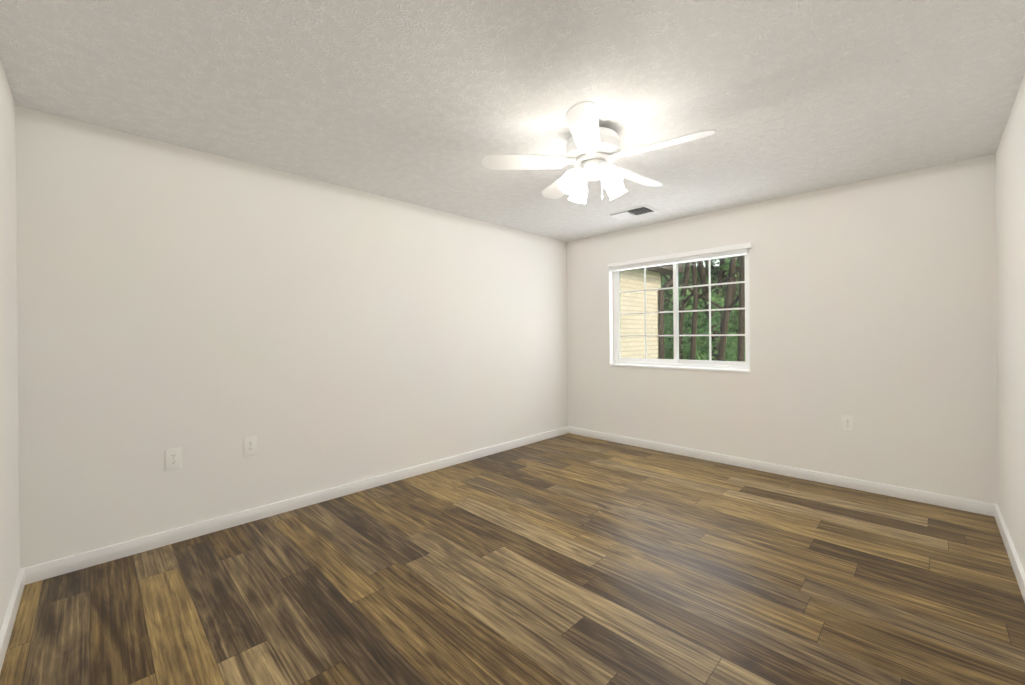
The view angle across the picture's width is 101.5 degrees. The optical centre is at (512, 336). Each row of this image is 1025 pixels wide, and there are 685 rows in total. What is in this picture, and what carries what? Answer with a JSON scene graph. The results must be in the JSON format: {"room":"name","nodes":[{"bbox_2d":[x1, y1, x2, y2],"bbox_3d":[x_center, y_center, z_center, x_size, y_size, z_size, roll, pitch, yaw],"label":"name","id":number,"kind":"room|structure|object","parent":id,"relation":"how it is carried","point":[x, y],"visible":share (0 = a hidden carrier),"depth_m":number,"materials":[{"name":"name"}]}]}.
{"room":"empty bedroom","nodes":[
{"label":"empty bedroom","id":0,"kind":"room"},
{"bbox_2d":[0,60,19,629],"bbox_3d":[-1.296,0.036,0.800,3.603,2.440,0.160,0,0,45],"label":"wall","id":1,"kind":"structure","parent":0,"point":[9,513],"depth_m":1.89,"materials":[{"name":"paint"}]},
{"bbox_2d":[0,569,24,672],"bbox_3d":[-1.223,1.214,0.863,3.569,0.082,0.017,0,0,45],"label":"baseboard","id":2,"kind":"structure","parent":1,"relation":"attached to","point":[9,618],"depth_m":1.80,"materials":[{"name":"white wood"}]},
{"bbox_2d":[15,105,567,568],"bbox_3d":[-0.962,0.031,3.800,0.160,2.440,4.881,0,0,45],"label":"wall","id":3,"kind":"structure","parent":0,"point":[205,313],"depth_m":2.80,"materials":[{"name":"paint"}]},
{"bbox_2d":[165,447,181,470],"bbox_3d":[-2.073,0.751,2.560,0.008,0.128,0.078,0,0,45],"label":"electrical outlet","id":4,"kind":"object","parent":3,"relation":"attached to","point":[172,459],"visible":1,"depth_m":2.56,"materials":[{"name":"white plastic"}]},
{"bbox_2d":[244,436,256,456],"bbox_3d":[-1.783,0.749,2.851,0.008,0.128,0.078,0,0,45],"label":"electrical outlet","id":5,"kind":"object","parent":3,"relation":"attached to","point":[250,445],"visible":1,"depth_m":2.85,"materials":[{"name":"white plastic"}]},
{"bbox_2d":[20,426,568,584],"bbox_3d":[-0.889,1.209,3.738,0.017,0.082,4.561,0,0,45],"label":"baseboard","id":6,"kind":"structure","parent":3,"relation":"attached to","point":[52,568],"depth_m":2.80,"materials":[{"name":"white wood"}]},
{"bbox_2d":[0,433,1024,684],"bbox_3d":[0.382,1.300,2.473,3.923,0.120,4.881,0,0,45],"label":"floor","id":7,"kind":"structure","parent":0,"point":[570,559],"depth_m":2.04,"materials":[{"name":"wood"}]},
{"bbox_2d":[0,0,1024,241],"bbox_3d":[0.359,-1.260,2.471,3.923,0.120,4.881,0,0,45],"label":"ceiling","id":8,"kind":"structure","parent":0,"point":[432,104],"depth_m":2.01,"materials":[{"name":"white paint"}]},
{"bbox_2d":[482,101,715,203],"bbox_3d":[0.519,-0.989,2.487,1.252,0.425,1.242,0,0,45],"label":"ceiling fan","id":9,"kind":"object","parent":8,"relation":"hanging from","point":[594,152],"visible":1,"depth_m":2.40,"materials":[{"name":"metal"},{"name":"wood"},{"name":"glass"}]},
{"bbox_2d":[606,205,657,219],"bbox_3d":[1.163,-1.192,4.082,0.420,0.032,0.260,0,0,45],"label":"ceiling vent","id":10,"kind":"object","parent":8,"relation":"in","point":[632,212],"visible":1,"depth_m":4.05,"materials":[{"name":"white metal"}]},
{"bbox_2d":[567,154,997,503],"bbox_3d":[2.036,0.004,4.144,3.603,2.440,0.160,0,0,45],"label":"wall","id":11,"kind":"structure","parent":0,"point":[872,303],"depth_m":3.40,"materials":[{"name":"paint"}]},
{"bbox_2d":[608,242,751,372],"bbox_3d":[1.716,-0.255,4.426,1.512,1.197,0.190,0,0,45],"label":"window","id":12,"kind":"structure","parent":11,"relation":"in","point":[675,260],"depth_m":4.40,"materials":[{"name":"white plastic"}]},
{"bbox_2d":[569,426,993,516],"bbox_3d":[1.984,1.184,4.082,3.569,0.082,0.017,0,0,45],"label":"baseboard","id":13,"kind":"structure","parent":11,"relation":"attached to","point":[969,505],"depth_m":3.52,"materials":[{"name":"white wood"}]},
{"bbox_2d":[841,415,853,431],"bbox_3d":[2.699,0.703,3.372,0.078,0.128,0.008,0,0,45],"label":"electrical outlet","id":14,"kind":"object","parent":11,"relation":"attached to","point":[847,423],"visible":1,"depth_m":3.37,"materials":[{"name":"white plastic"}]},
{"bbox_2d":[995,74,1024,571],"bbox_3d":[1.703,0.010,1.144,0.160,2.440,4.881,0,0,45],"label":"wall","id":15,"kind":"structure","parent":0,"point":[1010,223],"depth_m":2.29,"materials":[{"name":"paint"}]},
{"bbox_2d":[994,504,1024,601],"bbox_3d":[1.651,1.189,1.207,0.017,0.082,4.561,0,0,45],"label":"baseboard","id":16,"kind":"structure","parent":15,"relation":"attached to","point":[1017,567],"depth_m":2.26,"materials":[{"name":"white wood"}]},
{"label":"outside","id":17,"kind":"structure","parent":0,"visible":0},
{"bbox_3d":[19.278,1.805,26.306,70.000,0.300,55.512,0,0,45],"label":"ground","id":18,"kind":"structure","parent":17,"visible":0},
{"bbox_2d":[620,263,683,358],"bbox_3d":[-0.141,-0.426,8.747,6.100,4.630,3.270,0,0,45],"label":"building","id":19,"kind":"structure","parent":18,"relation":"on","point":[658,303],"depth_m":7.24,"materials":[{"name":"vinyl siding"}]},
{"bbox_2d":[661,255,744,361],"bbox_3d":[7.192,-2.648,16.827,12.343,11.000,19.284,0,0,45],"label":"trees","id":20,"kind":"object","parent":18,"relation":"on","point":[724,289],"depth_m":10.57,"materials":[{"name":"green plant"}]}
]}

